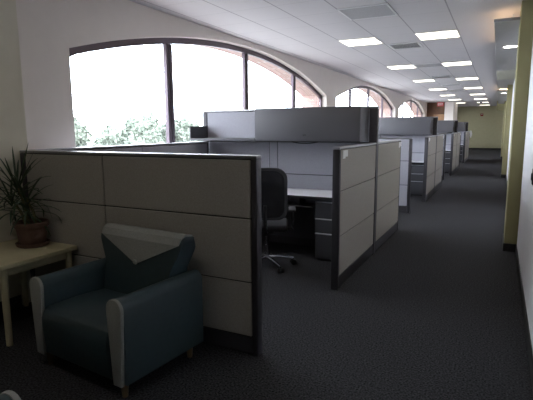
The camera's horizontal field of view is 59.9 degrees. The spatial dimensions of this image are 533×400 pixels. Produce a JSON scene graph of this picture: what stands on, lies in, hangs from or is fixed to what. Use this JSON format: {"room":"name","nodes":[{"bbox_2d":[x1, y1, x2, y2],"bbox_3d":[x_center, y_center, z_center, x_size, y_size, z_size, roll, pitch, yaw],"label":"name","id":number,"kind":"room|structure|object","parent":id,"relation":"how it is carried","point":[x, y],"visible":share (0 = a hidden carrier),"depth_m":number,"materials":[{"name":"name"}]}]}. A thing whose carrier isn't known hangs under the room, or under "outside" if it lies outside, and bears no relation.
{"room":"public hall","nodes":[
{"label":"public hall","id":0,"kind":"room"},
{"bbox_2d":[0,0,30,304],"bbox_3d":[-4.273,0.063,0.008,0.350,2.956,9.190,4,10,26],"label":"wall","id":1,"kind":"structure","parent":0,"point":[13,133],"depth_m":3.85,"materials":[{"name":"beige paint"}]},
{"bbox_2d":[0,295,21,313],"bbox_3d":[-4.145,1.499,0.061,0.012,0.100,9.000,4,10,26],"label":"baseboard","id":2,"kind":"structure","parent":1,"relation":"attached to","point":[16,301],"depth_m":3.98,"materials":[{"name":"black rubber"}]},
{"bbox_2d":[16,0,426,149],"bbox_3d":[5.001,-2.856,18.622,0.170,2.956,32.810,4,10,26],"label":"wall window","id":3,"kind":"structure","parent":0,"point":[47,29],"depth_m":4.59,"materials":[{"name":"white paint"}]},
{"bbox_2d":[69,38,321,142],"bbox_3d":[-0.362,-1.535,8.059,0.050,2.120,7.640,4,10,26],"label":"window","id":4,"kind":"structure","parent":3,"relation":"in","point":[167,47],"depth_m":6.22,"materials":[{"name":"brown metal"}]},
{"bbox_2d":[337,86,391,116],"bbox_3d":[3.380,-2.701,15.489,0.050,2.120,7.640,4,10,26],"label":"window","id":5,"kind":"structure","parent":3,"relation":"in","point":[356,87],"depth_m":15.39,"materials":[{"name":"brown metal"}]},
{"bbox_2d":[402,100,422,116],"bbox_3d":[7.121,-3.866,22.919,0.050,2.120,7.640,4,10,26],"label":"window","id":6,"kind":"structure","parent":3,"relation":"in","point":[410,101],"depth_m":22.82,"materials":[{"name":"white glass"}]},
{"bbox_2d":[0,150,532,399],"bbox_3d":[4.870,-0.550,13.855,4.430,0.150,42.300,4,10,26],"label":"floor","id":7,"kind":"structure","parent":0,"point":[435,312],"depth_m":3.50,"materials":[{"name":"carpet"}]},
{"bbox_2d":[0,390,20,399],"bbox_3d":[-1.387,0.878,1.550,0.864,0.844,0.692,4,10,26],"label":"armchair","id":8,"kind":"object","parent":7,"relation":"on","point":[8,394],"visible":1,"depth_m":1.63,"materials":[{"name":"fabric"}]},
{"bbox_2d":[0,238,76,345],"bbox_3d":[-1.961,0.684,3.627,0.665,0.600,0.650,4,10,26],"label":"end table","id":9,"kind":"object","parent":7,"relation":"on","point":[13,259],"visible":0.69,"depth_m":3.46,"materials":[{"name":"laminate"}]},
{"bbox_2d":[0,145,61,248],"bbox_3d":[-1.964,-0.034,3.626,0.556,0.821,0.463,4,10,26],"label":"potted plant","id":10,"kind":"object","parent":9,"relation":"on","point":[32,232],"visible":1,"depth_m":3.66,"materials":[{"name":"green plant"}]},
{"bbox_2d":[29,223,203,397],"bbox_3d":[-0.972,0.649,3.021,0.864,0.844,0.692,5,10,32],"label":"armchair","id":11,"kind":"object","parent":7,"relation":"on","point":[121,316],"visible":1,"depth_m":2.92,"materials":[{"name":"blue fabric"}]},
{"bbox_2d":[29,141,208,153],"bbox_3d":[-1.437,0.040,5.331,0.070,1.350,2.740,4,10,26],"label":"wall","id":12,"kind":"structure","parent":7,"relation":"on","point":[201,147],"depth_m":5.42,"materials":[{"name":"black"}]},
{"bbox_2d":[19,150,261,355],"bbox_3d":[-1.055,0.314,3.537,2.260,1.350,0.070,4,10,26],"label":"wall","id":13,"kind":"structure","parent":7,"relation":"on","point":[215,199],"depth_m":3.23,"materials":[{"name":"beige fabric"}]},
{"bbox_2d":[261,168,295,273],"bbox_3d":[0.002,0.181,5.115,0.662,1.119,0.644,0,9,2],"label":"chair","id":14,"kind":"object","parent":7,"relation":"on","point":[274,181],"visible":0.54,"depth_m":4.85,"materials":[{"name":"grey fabric"}]},
{"bbox_2d":[261,171,284,217],"bbox_3d":[-0.016,-0.058,4.827,0.410,0.500,0.067,0,9,2],"label":"backrest","id":15,"kind":"object","parent":14,"relation":"on","point":[272,182],"depth_m":4.82,"materials":[{"name":"black fabric"}]},
{"bbox_2d":[203,106,378,253],"bbox_3d":[0.222,-0.294,6.060,2.435,1.770,0.080,4,10,26],"label":"wall","id":16,"kind":"structure","parent":7,"relation":"on","point":[306,166],"depth_m":5.99,"materials":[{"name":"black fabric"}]},
{"bbox_2d":[189,126,255,140],"bbox_3d":[-0.499,-0.876,6.071,0.972,0.185,0.378,4,10,26],"label":"open shelf","id":17,"kind":"object","parent":16,"relation":"attached to","point":[196,132],"visible":0.88,"depth_m":6.12,"materials":[{"name":"metal"}]},
{"bbox_2d":[255,106,368,143],"bbox_3d":[0.524,-0.889,5.549,1.313,0.423,0.390,4,10,26],"label":"bin","id":18,"kind":"object","parent":16,"relation":"attached to","point":[337,123],"visible":1,"depth_m":5.35,"materials":[{"name":"metal"}]},
{"bbox_2d":[269,188,331,238],"bbox_3d":[0.075,0.254,5.834,2.180,0.757,0.593,4,10,26],"label":"desk","id":19,"kind":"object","parent":7,"relation":"on","point":[304,218],"depth_m":5.90,"materials":[{"name":"laminate"}]},
{"bbox_2d":[287,198,314,207],"bbox_3d":[0.356,0.007,5.486,0.480,0.107,0.280,4,10,26],"label":"keyboard tray","id":20,"kind":"object","parent":19,"relation":"attached to","point":[297,202],"visible":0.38,"depth_m":5.43,"materials":[{"name":"black plastic"}]},
{"bbox_2d":[315,199,331,261],"bbox_3d":[0.857,0.323,5.460,0.410,0.725,0.548,4,10,26],"label":"drawer pedestal","id":21,"kind":"object","parent":7,"relation":"on","point":[323,208],"visible":0.41,"depth_m":5.27,"materials":[{"name":"grey metal"}]},
{"bbox_2d":[331,140,400,289],"bbox_3d":[1.292,-0.016,5.591,0.070,1.350,2.945,4,10,26],"label":"wall","id":22,"kind":"structure","parent":7,"relation":"on","point":[353,177],"depth_m":4.96,"materials":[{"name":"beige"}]},
{"bbox_2d":[343,150,347,158],"bbox_3d":[0.737,-0.427,4.322,0.006,0.075,0.140,4,10,26],"label":"name plate","id":23,"kind":"object","parent":22,"relation":"attached to","point":[345,152],"visible":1,"depth_m":4.31,"materials":[{"name":"white paper"}]},
{"bbox_2d":[378,137,412,212],"bbox_3d":[1.555,-0.499,8.720,2.260,1.350,0.070,4,10,26],"label":"wall","id":24,"kind":"structure","parent":7,"relation":"on","point":[406,143],"depth_m":8.24,"materials":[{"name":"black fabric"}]},
{"bbox_2d":[378,117,437,188],"bbox_3d":[2.832,-1.108,11.243,2.435,1.770,0.080,4,10,26],"label":"wall","id":25,"kind":"structure","parent":7,"relation":"on","point":[418,140],"depth_m":10.81,"materials":[{"name":"grey fabric"}]},
{"bbox_2d":[379,117,432,135],"bbox_3d":[3.135,-1.702,10.732,1.313,0.423,0.390,4,10,26],"label":"bin","id":26,"kind":"object","parent":25,"relation":"attached to","point":[397,126],"visible":0.82,"depth_m":10.52,"materials":[{"name":"metal"}]},
{"bbox_2d":[410,164,423,195],"bbox_3d":[3.467,-0.490,10.643,0.410,0.725,0.548,4,10,26],"label":"drawer pedestal","id":27,"kind":"object","parent":7,"relation":"on","point":[417,169],"visible":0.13,"depth_m":10.39,"materials":[{"name":"grey metal"}]},
{"bbox_2d":[412,161,423,163],"bbox_3d":[2.685,-0.559,11.017,2.180,0.757,0.593,4,10,26],"label":"countertop","id":28,"kind":"structure","parent":7,"relation":"on","point":[413,162],"depth_m":10.32,"materials":[{"name":"white laminate"}]},
{"bbox_2d":[422,134,443,201],"bbox_3d":[3.902,-0.829,10.774,0.070,1.350,2.945,4,10,26],"label":"wall","id":29,"kind":"structure","parent":7,"relation":"on","point":[430,146],"depth_m":10.19,"materials":[{"name":"grey fabric"}]},
{"bbox_2d":[437,134,445,179],"bbox_3d":[4.165,-1.312,13.903,2.260,1.350,0.070,4,10,26],"label":"wall","id":30,"kind":"structure","parent":7,"relation":"on","point":[444,142],"depth_m":13.39,"materials":[{"name":"grey fabric"}]},
{"bbox_2d":[444,152,449,172],"bbox_3d":[6.078,-1.303,15.826,0.410,0.725,0.548,4,10,26],"label":"drawer pedestal","id":31,"kind":"object","parent":7,"relation":"on","point":[447,155],"visible":0.23,"depth_m":15.53,"materials":[{"name":"grey metal"}]},
{"bbox_2d":[437,120,457,169],"bbox_3d":[5.442,-1.921,16.427,2.435,1.770,0.080,4,10,26],"label":"wall","id":32,"kind":"structure","parent":7,"relation":"on","point":[448,134],"depth_m":15.94,"materials":[{"name":"grey fabric"}]},
{"bbox_2d":[437,120,454,132],"bbox_3d":[5.745,-2.515,15.915,1.313,0.423,0.390,4,10,26],"label":"bin","id":33,"kind":"object","parent":32,"relation":"attached to","point":[443,125],"visible":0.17,"depth_m":15.57,"materials":[{"name":"metal"}]},
{"bbox_2d":[449,132,460,175],"bbox_3d":[6.512,-1.642,15.957,0.070,1.350,2.945,4,10,26],"label":"wall","id":34,"kind":"structure","parent":7,"relation":"on","point":[453,137],"depth_m":15.29,"materials":[{"name":"grey fabric"}]},
{"bbox_2d":[460,146,462,161],"bbox_3d":[8.688,-2.116,21.009,0.410,0.725,0.548,4,10,26],"label":"drawer pedestal","id":35,"kind":"object","parent":7,"relation":"on","point":[461,147],"visible":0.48,"depth_m":20.71,"materials":[{"name":"grey metal"}]},
{"bbox_2d":[458,122,467,154],"bbox_3d":[8.053,-2.734,21.610,2.435,1.770,0.080,4,10,26],"label":"wall","id":36,"kind":"structure","parent":7,"relation":"on","point":[462,132],"depth_m":21.09,"materials":[{"name":"grey fabric"}]},
{"bbox_2d":[458,122,465,130],"bbox_3d":[8.355,-3.328,21.098,1.313,0.423,0.390,4,10,26],"label":"bin","id":37,"kind":"object","parent":36,"relation":"attached to","point":[461,125],"visible":0.13,"depth_m":20.71,"materials":[{"name":"metal"}]},
{"bbox_2d":[462,131,469,162],"bbox_3d":[9.123,-2.455,21.140,0.070,1.350,2.945,4,10,26],"label":"wall","id":38,"kind":"structure","parent":7,"relation":"on","point":[465,132],"depth_m":20.36,"materials":[{"name":"grey fabric"}]},
{"bbox_2d":[194,45,420,116],"bbox_3d":[5.051,-1.619,19.639,0.478,8.200,34.310,4,10,26],"label":"wall","id":39,"kind":"structure","parent":0,"point":[309,99],"depth_m":11.18,"materials":[{"name":"painted plaster"},{"name":"brick"}]},
{"bbox_2d":[129,0,522,106],"bbox_3d":[4.852,-3.620,13.382,4.430,0.150,42.300,4,10,26],"label":"ceiling","id":40,"kind":"structure","parent":0,"point":[310,31],"depth_m":7.09,"materials":[{"name":"paint"}]},
{"bbox_2d":[338,37,382,46],"bbox_3d":[1.591,-2.656,7.780,0.610,0.012,0.610,4,10,26],"label":"recessed light","id":41,"kind":"object","parent":40,"relation":"in","point":[370,40],"visible":1,"depth_m":7.73,"materials":[{"name":"white plastic"}]},
{"bbox_2d":[337,3,397,19],"bbox_3d":[1.267,-2.347,5.783,0.610,0.012,0.610,4,10,26],"label":"ceiling vent","id":42,"kind":"object","parent":40,"relation":"in","point":[384,9],"visible":1,"depth_m":5.74,"materials":[{"name":"white metal"}]},
{"bbox_2d":[386,64,415,69],"bbox_3d":[3.221,-3.164,11.017,0.610,0.012,0.610,4,10,26],"label":"recessed light","id":43,"kind":"object","parent":40,"relation":"in","point":[412,65],"visible":1,"depth_m":11.06,"materials":[{"name":"white plastic"}]},
{"bbox_2d":[389,65,415,68],"bbox_3d":[3.221,-3.166,11.017,0.586,0.007,0.586,4,10,26],"label":"diffuser","id":44,"kind":"object","parent":43,"relation":"attached to","point":[398,66],"depth_m":11.07,"materials":[{"name":"white plastic"}]},
{"bbox_2d":[387,42,422,49],"bbox_3d":[2.451,-2.720,8.169,0.520,0.014,0.550,4,10,26],"label":"ceiling vent","id":45,"kind":"object","parent":40,"relation":"in","point":[409,45],"visible":1,"depth_m":8.15,"materials":[{"name":"silver metal"}]},
{"bbox_2d":[412,79,434,81],"bbox_3d":[4.851,-3.672,14.254,0.610,0.012,0.610,4,10,26],"label":"recessed light","id":46,"kind":"object","parent":40,"relation":"in","point":[427,80],"visible":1,"depth_m":14.16,"materials":[{"name":"white plastic"}]},
{"bbox_2d":[414,80,433,81],"bbox_3d":[4.851,-3.674,14.254,0.586,0.007,0.586,4,10,26],"label":"diffuser","id":47,"kind":"object","parent":46,"relation":"attached to","point":[414,80],"depth_m":14.16,"materials":[{"name":"white plastic"}]},
{"bbox_2d":[413,63,442,67],"bbox_3d":[3.761,-3.124,10.736,0.610,0.012,0.610,4,10,26],"label":"ceiling vent","id":48,"kind":"object","parent":40,"relation":"in","point":[427,64],"visible":0.98,"depth_m":10.73,"materials":[{"name":"white metal"}]},
{"bbox_2d":[415,29,459,39],"bbox_3d":[2.683,-2.579,7.242,0.610,0.012,0.610,4,10,26],"label":"recessed light","id":49,"kind":"object","parent":40,"relation":"in","point":[454,33],"visible":1,"depth_m":7.19,"materials":[{"name":"white plastic"}]},
{"bbox_2d":[430,75,451,78],"bbox_3d":[4.982,-3.508,13.193,0.520,0.014,0.550,4,10,26],"label":"ceiling vent","id":50,"kind":"object","parent":40,"relation":"in","point":[445,76],"visible":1,"depth_m":13.11,"materials":[{"name":"grey metal"}]},
{"bbox_2d":[440,84,460,85],"bbox_3d":[6.256,-3.901,15.690,0.610,0.012,0.610,4,10,26],"label":"ceiling vent","id":51,"kind":"object","parent":40,"relation":"in","point":[440,84],"visible":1,"depth_m":15.55,"materials":[{"name":"white"}]},
{"bbox_2d":[441,61,471,65],"bbox_3d":[4.313,-3.087,10.479,0.610,0.012,0.610,4,10,26],"label":"recessed light","id":52,"kind":"object","parent":40,"relation":"in","point":[459,62],"visible":1,"depth_m":10.44,"materials":[{"name":"white plastic"}]},
{"bbox_2d":[455,77,478,79],"bbox_3d":[5.943,-3.595,13.716,0.610,0.012,0.610,4,10,26],"label":"recessed light","id":53,"kind":"object","parent":40,"relation":"in","point":[467,78],"visible":1,"depth_m":13.65,"materials":[{"name":"white plastic"}]},
{"bbox_2d":[464,87,481,88],"bbox_3d":[7.574,-4.103,16.953,0.610,0.012,0.610,4,10,26],"label":"recessed light","id":54,"kind":"object","parent":40,"relation":"in","point":[466,87],"visible":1,"depth_m":17.07,"materials":[{"name":"white plastic"}]},
{"bbox_2d":[498,88,506,103],"bbox_3d":[10.389,-4.542,20.285,0.420,0.191,10.000,4,10,26],"label":"soffit","id":55,"kind":"structure","parent":40,"relation":"hanging from","point":[502,98],"depth_m":18.91,"materials":[{"name":"grey paint"}]},
{"bbox_2d":[494,14,520,88],"bbox_3d":[5.316,-2.961,10.211,0.420,0.191,10.780,4,10,26],"label":"soffit","id":56,"kind":"structure","parent":40,"relation":"hanging from","point":[506,30],"depth_m":7.50,"materials":[{"name":"beige paint"}]},
{"bbox_2d":[502,45,517,47],"bbox_3d":[3.802,-2.388,7.208,0.230,0.009,0.230,4,10,26],"label":"recessed light","id":57,"kind":"object","parent":56,"relation":"attached to","point":[508,46],"visible":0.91,"depth_m":7.19,"materials":[{"name":"white plastic"}]},
{"bbox_2d":[427,102,444,116],"bbox_3d":[9.792,-4.149,26.837,1.000,2.956,0.150,4,10,26],"label":"wall","id":58,"kind":"structure","parent":0,"point":[432,108],"depth_m":26.65,"materials":[{"name":"brown wood"}]},
{"bbox_2d":[444,102,457,119],"bbox_3d":[10.862,-4.231,27.332,0.470,2.956,2.800,4,10,26],"label":"wall pier","id":59,"kind":"object","parent":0,"point":[451,108],"visible":0.21,"depth_m":25.98,"materials":[{"name":"white paint"}]},
{"bbox_2d":[433,114,443,119],"bbox_3d":[9.897,-3.784,26.683,0.610,2.280,0.132,4,10,26],"label":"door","id":60,"kind":"structure","parent":59,"relation":"attached to","point":[440,116],"depth_m":26.52,"materials":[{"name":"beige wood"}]},
{"bbox_2d":[457,106,503,147],"bbox_3d":[14.249,-5.009,32.259,4.430,2.956,0.150,4,10,26],"label":"wall","id":61,"kind":"structure","parent":0,"point":[486,129],"depth_m":31.83,"materials":[{"name":"paint"}]},
{"bbox_2d":[469,148,500,149],"bbox_3d":[14.224,-3.596,32.402,4.098,0.120,0.012,4,10,26],"label":"baseboard","id":62,"kind":"structure","parent":61,"relation":"attached to","point":[469,148],"depth_m":31.97,"materials":[{"name":"black rubber"}]},
{"bbox_2d":[501,101,505,156],"bbox_3d":[11.725,-3.541,22.822,0.140,2.956,0.600,4,10,26],"label":"wall column","id":63,"kind":"structure","parent":0,"point":[505,101],"depth_m":22.59,"materials":[{"name":"paint"}]},
{"bbox_2d":[501,85,512,174],"bbox_3d":[7.360,-2.181,14.154,0.140,2.956,0.600,4,10,26],"label":"wall column","id":64,"kind":"structure","parent":0,"point":[510,87],"depth_m":13.90,"materials":[{"name":"paint"}]},
{"bbox_2d":[504,0,532,243],"bbox_3d":[3.133,-0.865,5.760,0.140,2.956,0.600,4,10,26],"label":"wall column","id":65,"kind":"structure","parent":0,"point":[525,35],"depth_m":5.49,"materials":[{"name":"paint"}]},
{"bbox_2d":[502,233,516,251],"bbox_3d":[3.136,0.546,5.980,0.150,0.100,0.620,4,10,26],"label":"baseboard","id":66,"kind":"structure","parent":65,"relation":"attached to","point":[507,247],"depth_m":5.71,"materials":[{"name":"black rubber"}]},
{"bbox_2d":[507,46,532,350],"bbox_3d":[6.777,-1.950,12.675,0.150,2.956,42.000,4,10,26],"label":"wall","id":67,"kind":"structure","parent":0,"point":[525,225],"depth_m":4.44,"materials":[{"name":"white paint"}]},
{"bbox_2d":[497,101,503,110],"bbox_3d":[13.054,-5.228,25.676,0.490,0.506,0.500,4,10,26],"label":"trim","id":68,"kind":"structure","parent":67,"relation":"attached to","point":[500,107],"depth_m":25.51,"materials":[{"name":"paint"}]},
{"bbox_2d":[515,245,532,390],"bbox_3d":[0.211,1.481,0.019,0.012,0.100,12.790,4,10,26],"label":"baseboard","id":69,"kind":"structure","parent":67,"relation":"attached to","point":[526,325],"depth_m":3.50,"materials":[{"name":"black rubber"}]},
{"label":"outside","id":70,"kind":"structure","parent":0,"visible":0},
{"bbox_3d":[-46.791,-4.491,68.084,135.600,0.300,240.000,4,10,26],"label":"ground","id":71,"kind":"structure","parent":70,"visible":0},
{"bbox_2d":[74,117,92,146],"bbox_3d":[-13.127,-2.346,30.727,3.476,6.474,2.747,0,9,5],"label":"tree","id":72,"kind":"object","parent":71,"relation":"on","point":[81,133],"visible":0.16,"depth_m":29.98,"materials":[{"name":"green plant"}]},
{"bbox_2d":[92,125,116,146],"bbox_3d":[-14.485,-3.849,42.124,3.081,5.991,2.972,3,9,22],"label":"tree","id":73,"kind":"object","parent":71,"relation":"on","point":[97,140],"visible":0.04,"depth_m":41.33,"materials":[{"name":"green plant"}]},
{"bbox_2d":[99,126,144,145],"bbox_3d":[-10.424,-2.517,33.862,3.356,5.828,3.143,-4,10,-25],"label":"tree","id":74,"kind":"object","parent":71,"relation":"on","point":[110,137],"visible":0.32,"depth_m":32.91,"materials":[{"name":"green plant"}]},
{"bbox_2d":[124,111,163,143],"bbox_3d":[-9.992,-3.762,37.939,3.102,7.042,3.321,-1,9,-6],"label":"tree","id":75,"kind":"object","parent":71,"relation":"on","point":[145,127],"visible":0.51,"depth_m":36.76,"materials":[{"name":"green plant"}]},
{"bbox_2d":[156,123,165,138],"bbox_3d":[-11.188,-5.527,51.405,3.432,6.444,3.280,5,10,32],"label":"tree","id":76,"kind":"object","parent":71,"relation":"on","point":[159,129],"visible":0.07,"depth_m":50.68,"materials":[{"name":"green plant"}]},
{"bbox_2d":[161,117,196,142],"bbox_3d":[-7.666,-4.012,40.833,3.496,6.628,2.702,0,9,2],"label":"tree","id":77,"kind":"object","parent":71,"relation":"on","point":[182,131],"visible":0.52,"depth_m":39.98,"materials":[{"name":"green plant"}]},
{"bbox_2d":[191,120,200,141],"bbox_3d":[-8.802,-6.439,56.471,3.793,6.678,2.496,-5,10,-30],"label":"tree","id":78,"kind":"object","parent":71,"relation":"on","point":[196,122],"visible":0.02,"depth_m":55.69,"materials":[{"name":"green plant"}]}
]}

